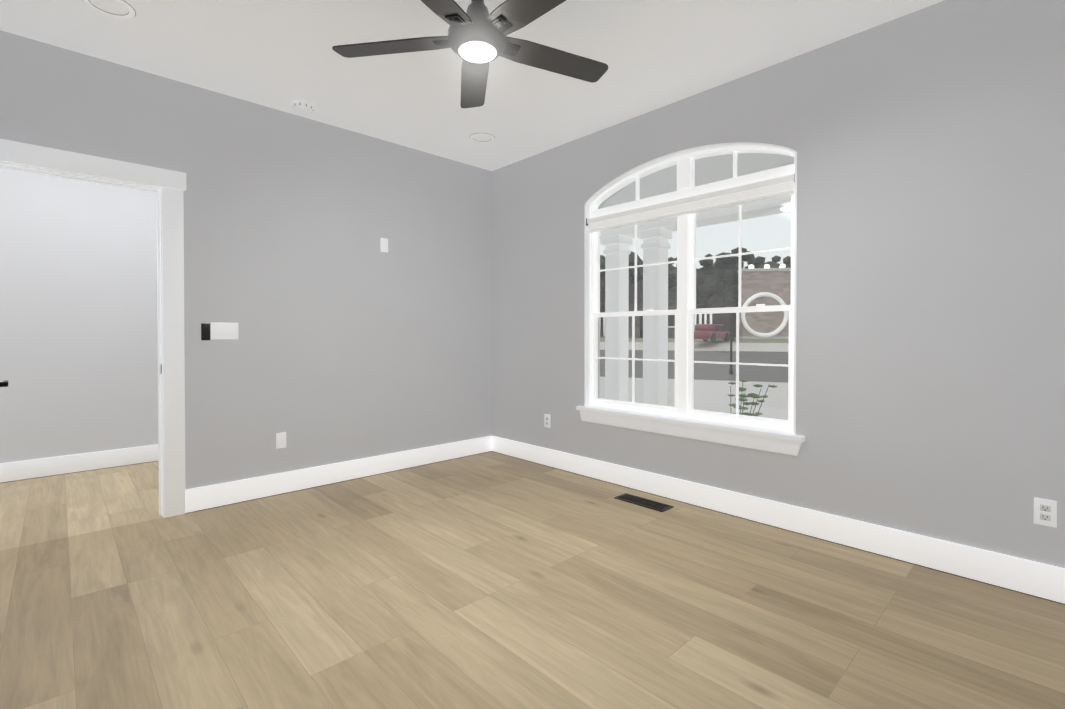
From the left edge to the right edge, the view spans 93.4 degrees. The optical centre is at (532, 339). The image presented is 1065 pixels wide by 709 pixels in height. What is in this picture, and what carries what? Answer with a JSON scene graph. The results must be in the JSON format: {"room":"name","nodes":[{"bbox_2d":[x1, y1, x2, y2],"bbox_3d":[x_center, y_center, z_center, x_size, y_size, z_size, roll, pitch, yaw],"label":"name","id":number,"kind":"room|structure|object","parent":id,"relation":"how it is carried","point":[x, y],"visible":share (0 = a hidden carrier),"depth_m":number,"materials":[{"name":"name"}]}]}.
{"room":"empty bedroom","nodes":[
{"label":"empty bedroom","id":0,"kind":"room"},
{"bbox_2d":[0,167,157,462],"bbox_3d":[-3.526,-0.274,4.477,5.550,2.740,0.120,-1,1,-43],"label":"wall","id":1,"kind":"structure","parent":0,"point":[78,325],"depth_m":4.15,"materials":[{"name":"grey paint"}]},
{"bbox_2d":[0,444,157,482],"bbox_3d":[-3.479,1.021,4.440,5.310,0.150,0.019,-1,1,-43],"label":"baseboard","id":2,"kind":"structure","parent":1,"relation":"attached to","point":[38,468],"depth_m":4.14,"materials":[{"name":"white paint"}]},
{"bbox_2d":[0,30,491,489],"bbox_3d":[-1.844,-0.266,3.632,3.870,2.740,0.120,-1,1,-43],"label":"wall","id":3,"kind":"structure","parent":0,"point":[352,342],"depth_m":3.66,"materials":[{"name":"grey paint"}]},
{"bbox_2d":[0,139,185,517],"bbox_3d":[-2.615,0.028,2.889,1.023,2.165,0.145,-1,1,-43],"label":"door frame","id":4,"kind":"structure","parent":3,"relation":"attached to","point":[172,183],"depth_m":3.13,"materials":[{"name":"white paint"}]},
{"bbox_2d":[201,323,209,339],"bbox_3d":[-2.142,-0.051,3.283,0.056,0.116,0.021,-1,1,-43],"label":"cradle","id":5,"kind":"object","parent":3,"relation":"attached to","point":[205,331],"visible":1,"depth_m":3.27,"materials":[{"name":"black plastic"}]},
{"bbox_2d":[211,322,237,338],"bbox_3d":[-2.059,-0.059,3.356,0.162,0.115,0.013,-1,1,-43],"label":"switch plate","id":6,"kind":"object","parent":3,"relation":"attached to","point":[220,330],"visible":1,"depth_m":3.35,"materials":[{"name":"white plastic"}]},
{"bbox_2d":[276,432,285,448],"bbox_3d":[-1.805,0.721,3.601,0.070,0.115,0.009,-1,1,-43],"label":"electrical outlet","id":7,"kind":"object","parent":3,"relation":"attached to","point":[280,439],"visible":1,"depth_m":3.60,"materials":[{"name":"white plastic"}]},
{"bbox_2d":[185,436,492,513],"bbox_3d":[-1.315,1.025,4.051,2.478,0.150,0.021,-1,1,-43],"label":"baseboard","id":8,"kind":"structure","parent":3,"relation":"attached to","point":[228,493],"depth_m":3.79,"materials":[{"name":"white paint"}]},
{"bbox_2d":[380,238,387,251],"bbox_3d":[-1.224,-0.779,4.136,0.070,0.115,0.008,-1,1,-43],"label":"electrical outlet plate","id":9,"kind":"object","parent":3,"relation":"attached to","point":[384,244],"visible":1,"depth_m":4.13,"materials":[{"name":"white plastic"}]},
{"bbox_3d":[-2.554,0.089,2.337,0.757,2.030,0.044,1,1,44],"label":"door","id":10,"kind":"structure","parent":3,"relation":"in","visible":0},
{"bbox_2d":[0,380,7,386],"bbox_3d":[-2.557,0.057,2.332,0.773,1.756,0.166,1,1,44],"label":"hardware piece","id":11,"kind":"object","parent":10,"relation":"attached to","point":[4,383],"visible":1,"depth_m":2.16,"materials":[{"name":"black metal"}]},
{"bbox_2d":[0,0,943,170],"bbox_3d":[-1.450,-1.683,2.271,5.550,0.120,6.160,-1,1,-43],"label":"ceiling","id":12,"kind":"structure","parent":0,"point":[281,55],"depth_m":2.85,"materials":[{"name":"paint"}]},
{"bbox_2d":[82,0,135,18],"bbox_3d":[-2.056,-1.624,2.434,0.208,0.014,0.208,-1,1,-43],"label":"recessed light","id":13,"kind":"object","parent":12,"relation":"in","point":[131,13],"visible":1,"depth_m":2.47,"materials":[{"name":"white"}]},
{"bbox_2d":[292,100,313,112],"bbox_3d":[-1.598,-1.614,3.494,0.136,0.042,0.136,-1,1,-43],"label":"smoke detector","id":14,"kind":"object","parent":12,"relation":"attached to","point":[303,106],"visible":1,"depth_m":3.46,"materials":[{"name":"white plastic"}]},
{"bbox_2d":[332,0,607,107],"bbox_3d":[-0.207,-1.284,2.176,1.290,0.678,1.240,-1,1,-43],"label":"ceiling fan","id":15,"kind":"object","parent":12,"relation":"hanging from","point":[477,39],"visible":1,"depth_m":2.22,"materials":[{"name":"black"}]},
{"bbox_2d":[470,133,494,142],"bbox_3d":[-0.407,-1.640,4.078,0.208,0.014,0.208,-1,1,-43],"label":"recessed light","id":16,"kind":"object","parent":12,"relation":"in","point":[487,134],"visible":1,"depth_m":4.06,"materials":[{"name":"white"}]},
{"bbox_2d":[0,451,1064,708],"bbox_3d":[-1.450,1.176,2.298,5.550,0.120,6.160,-1,1,-43],"label":"floor","id":17,"kind":"structure","parent":0,"point":[492,579],"depth_m":2.10,"materials":[{"name":"brown wood"}]},
{"bbox_2d":[614,493,673,511],"bbox_3d":[0.752,1.103,3.408,0.145,0.005,0.385,-1,1,-43],"label":"floor vent","id":18,"kind":"object","parent":17,"relation":"in","point":[646,503],"visible":1,"depth_m":3.40,"materials":[{"name":"brown metal"}]},
{"bbox_2d":[492,0,1064,567],"bbox_3d":[1.101,-0.265,3.481,0.200,2.740,4.390,-1,1,-43],"label":"wall","id":19,"kind":"structure","parent":0,"point":[928,144],"depth_m":2.56,"materials":[{"name":"grey paint"}]},
{"bbox_2d":[544,414,549,427],"bbox_3d":[0.128,0.707,4.365,0.009,0.115,0.070,-1,1,-43],"label":"outlet","id":20,"kind":"object","parent":19,"relation":"attached to","point":[547,420],"visible":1,"depth_m":4.36,"materials":[{"name":"white plastic"}]},
{"bbox_2d":[584,142,796,434],"bbox_3d":[0.994,-0.364,3.495,0.065,1.855,1.604,-1,1,-43],"label":"liner","id":21,"kind":"object","parent":19,"relation":"in","point":[592,198],"visible":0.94,"depth_m":3.80,"materials":[{"name":"white paint"}]},
{"bbox_2d":[576,406,804,455],"bbox_3d":[0.975,0.603,3.486,0.102,0.119,1.704,-1,1,-43],"label":"window sill","id":22,"kind":"structure","parent":19,"relation":"attached to","point":[782,442],"depth_m":3.31,"materials":[{"name":"white paint"}]},
{"bbox_2d":[590,146,794,432],"bbox_3d":[1.036,-0.369,3.535,0.079,1.823,1.580,-1,1,-43],"label":"window","id":23,"kind":"structure","parent":19,"relation":"in","point":[685,311],"depth_m":3.46,"materials":[{"name":"white plastic"}]},
{"bbox_2d":[586,173,794,269],"bbox_3d":[0.997,-0.659,3.495,0.057,0.624,1.579,-1,1,-43],"label":"window blind","id":24,"kind":"object","parent":23,"relation":"attached to","point":[760,191],"visible":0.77,"depth_m":3.34,"materials":[{"name":"white plastic"}]},
{"bbox_2d":[493,436,1064,604],"bbox_3d":[1.023,1.031,3.419,0.019,0.150,4.154,-1,1,-43],"label":"baseboard","id":25,"kind":"structure","parent":19,"relation":"attached to","point":[1031,578],"depth_m":2.75,"materials":[{"name":"white paint"}]},
{"bbox_2d":[1034,497,1056,527],"bbox_3d":[2.212,0.746,2.164,0.009,0.115,0.070,-1,1,-43],"label":"outlet","id":26,"kind":"object","parent":19,"relation":"attached to","point":[1045,512],"visible":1,"depth_m":2.16,"materials":[{"name":"white plastic"}]},
{"label":"outside","id":27,"kind":"structure","parent":0,"visible":0},
{"bbox_3d":[60.035,1.199,62.156,166.050,0.200,180.000,-1,1,-43],"label":"ground","id":28,"kind":"structure","parent":27,"visible":0},
{"bbox_2d":[600,153,793,415],"bbox_3d":[1.722,-0.073,4.863,2.600,3.430,11.400,-1,1,-43],"label":"porch","id":29,"kind":"object","parent":28,"relation":"on","point":[662,286],"depth_m":6.09,"materials":[{"name":"white"}]},
{"bbox_2d":[728,379,776,425],"bbox_3d":[2.710,1.064,6.223,0.355,1.136,0.716,-1,1,-43],"label":"shrub","id":30,"kind":"object","parent":28,"relation":"on","point":[750,403],"depth_m":6.24,"materials":[{"name":"green plant"}]},
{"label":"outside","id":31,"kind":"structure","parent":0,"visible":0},
{"bbox_2d":[600,336,792,432],"bbox_3d":[30.098,0.362,73.343,140.002,1.487,141.001,0,1,22],"label":"ground","id":32,"kind":"structure","parent":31,"point":[725,356],"depth_m":20.34,"materials":[{"name":"grey concrete"}]},
{"bbox_2d":[600,282,603,307],"bbox_3d":[7.682,-5.688,65.900,4.084,10.642,3.375,-1,1,-43],"label":"tree","id":33,"kind":"object","parent":32,"relation":"on","point":[601,299],"depth_m":65.87,"materials":[{"name":"green plant"}]},
{"bbox_2d":[600,260,604,336],"bbox_3d":[9.366,-6.066,71.328,5.164,11.330,4.096,-1,1,-43],"label":"tree","id":34,"kind":"object","parent":32,"relation":"on","point":[602,286],"depth_m":70.91,"materials":[{"name":"green plant"}]},
{"bbox_2d":[629,255,637,287],"bbox_3d":[12.391,-5.729,65.633,4.910,10.733,5.118,-1,1,-43],"label":"tree","id":35,"kind":"object","parent":32,"relation":"on","point":[631,270],"depth_m":65.00,"materials":[{"name":"green plant"}]},
{"bbox_2d":[629,251,641,281],"bbox_3d":[14.880,-7.105,74.657,6.443,13.370,7.027,-1,1,-43],"label":"tree","id":36,"kind":"object","parent":32,"relation":"on","point":[638,259],"depth_m":73.11,"materials":[{"name":"green plant"}]},
{"bbox_2d":[631,268,642,283],"bbox_3d":[14.524,-5.178,68.644,4.798,9.593,4.154,-1,1,-43],"label":"tree","id":37,"kind":"object","parent":32,"relation":"on","point":[639,269],"depth_m":68.44,"materials":[{"name":"green plant"}]},
{"bbox_2d":[633,271,642,283],"bbox_3d":[16.210,-5.187,68.055,4.104,9.623,3.783,-1,1,-43],"label":"tree","id":38,"kind":"object","parent":32,"relation":"on","point":[639,275],"depth_m":67.47,"materials":[{"name":"green plant"}]},
{"bbox_2d":[600,281,697,337],"bbox_3d":[12.229,-3.001,51.789,8.800,5.600,7.800,0,1,22],"label":"house","id":39,"kind":"structure","parent":32,"relation":"on","point":[673,304],"depth_m":48.53,"materials":[{"name":"white"}]},
{"bbox_2d":[668,257,674,287],"bbox_3d":[17.739,-6.221,69.468,3.721,11.675,5.069,-1,1,-43],"label":"tree","id":40,"kind":"object","parent":32,"relation":"on","point":[671,259],"depth_m":67.59,"materials":[{"name":"green plant"}]},
{"bbox_2d":[668,273,676,293],"bbox_3d":[18.689,-5.003,67.859,3.666,9.261,5.039,-1,1,-43],"label":"tree","id":41,"kind":"object","parent":32,"relation":"on","point":[672,285],"depth_m":66.70,"materials":[{"name":"green plant"}]},
{"bbox_2d":[668,265,703,304],"bbox_3d":[19.556,-5.392,64.979,5.184,10.079,4.882,-1,1,-43],"label":"tree","id":42,"kind":"object","parent":32,"relation":"on","point":[698,298],"depth_m":64.38,"materials":[{"name":"green plant"}]},
{"bbox_2d":[674,257,706,305],"bbox_3d":[22.339,-5.998,69.400,5.182,11.238,4.467,-1,1,-43],"label":"tree","id":43,"kind":"object","parent":32,"relation":"on","point":[704,297],"depth_m":69.32,"materials":[{"name":"green plant"}]},
{"bbox_2d":[696,306,698,323],"bbox_3d":[24.248,-5.368,72.845,3.954,9.932,3.324,-1,1,-43],"label":"tree","id":44,"kind":"object","parent":32,"relation":"on","point":[697,317],"depth_m":72.25,"materials":[{"name":"green plant"}]},
{"bbox_2d":[696,265,712,323],"bbox_3d":[25.067,-5.612,72.647,5.486,10.432,4.917,-1,1,-43],"label":"tree","id":45,"kind":"object","parent":32,"relation":"on","point":[702,295],"depth_m":72.14,"materials":[{"name":"green plant"}]},
{"bbox_2d":[694,324,728,341],"bbox_3d":[13.378,-0.513,37.986,1.800,1.320,4.200,0,1,41],"label":"car","id":46,"kind":"object","parent":32,"relation":"on","point":[720,334],"depth_m":37.01,"materials":[{"name":"red metal"}]},
{"bbox_2d":[697,252,729,323],"bbox_3d":[22.452,-5.688,63.416,4.190,10.697,4.728,-1,1,-43],"label":"tree","id":47,"kind":"object","parent":32,"relation":"on","point":[709,278],"depth_m":62.66,"materials":[{"name":"green plant"}]},
{"bbox_2d":[712,302,737,337],"bbox_3d":[15.428,-1.547,40.175,2.017,2.847,0.170,0,1,6],"label":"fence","id":48,"kind":"object","parent":32,"relation":"on","point":[725,322],"depth_m":40.11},
{"bbox_2d":[709,256,743,297],"bbox_3d":[27.336,-6.069,69.979,5.374,11.380,7.254,-1,1,-43],"label":"tree","id":49,"kind":"object","parent":32,"relation":"on","point":[724,283],"depth_m":68.66,"materials":[{"name":"green plant"}]},
{"bbox_2d":[716,256,737,302],"bbox_3d":[25.254,-5.532,63.951,3.515,10.381,3.607,-1,1,-43],"label":"tree","id":50,"kind":"object","parent":32,"relation":"on","point":[728,265],"depth_m":63.39,"materials":[{"name":"green plant"}]},
{"bbox_2d":[727,333,735,373],"bbox_3d":[7.838,0.541,19.783,0.228,1.644,0.260,-1,1,-43],"label":"lamp post","id":51,"kind":"object","parent":32,"relation":"on","point":[731,337],"depth_m":19.74,"materials":[{"name":"black metal"}]},
{"bbox_2d":[728,279,737,287],"bbox_3d":[28.599,-5.141,65.542,5.228,9.588,5.729,-1,1,-43],"label":"tree","id":52,"kind":"object","parent":32,"relation":"on","point":[735,281],"depth_m":65.90,"materials":[{"name":"green plant"}]},
{"bbox_2d":[723,247,754,302],"bbox_3d":[25.845,-5.875,62.864,4.513,11.086,4.067,-1,1,-43],"label":"tree","id":53,"kind":"object","parent":32,"relation":"on","point":[730,276],"depth_m":62.19,"materials":[{"name":"green plant"}]},
{"bbox_2d":[753,256,769,266],"bbox_3d":[27.874,-5.206,60.456,3.552,9.786,4.258,-1,1,-43],"label":"tree","id":54,"kind":"object","parent":32,"relation":"on","point":[759,258],"depth_m":60.03,"materials":[{"name":"green plant"}]},
{"bbox_2d":[737,264,790,338],"bbox_3d":[18.915,-3.008,40.470,4.262,6.188,1.230,0,1,8],"label":"monument","id":55,"kind":"object","parent":32,"relation":"on","point":[783,292],"depth_m":40.10,"materials":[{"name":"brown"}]},
{"bbox_2d":[758,261,789,267],"bbox_3d":[29.715,-4.791,58.963,7.510,8.980,6.583,-1,1,-43],"label":"tree","id":56,"kind":"object","parent":32,"relation":"on","point":[777,265],"depth_m":58.56,"materials":[{"name":"green plant"}]},
{"bbox_2d":[772,255,790,267],"bbox_3d":[33.422,-5.733,65.548,4.275,10.786,4.028,-1,1,-43],"label":"tree","id":57,"kind":"object","parent":32,"relation":"on","point":[786,260],"depth_m":65.46,"materials":[{"name":"green plant"}]}
]}

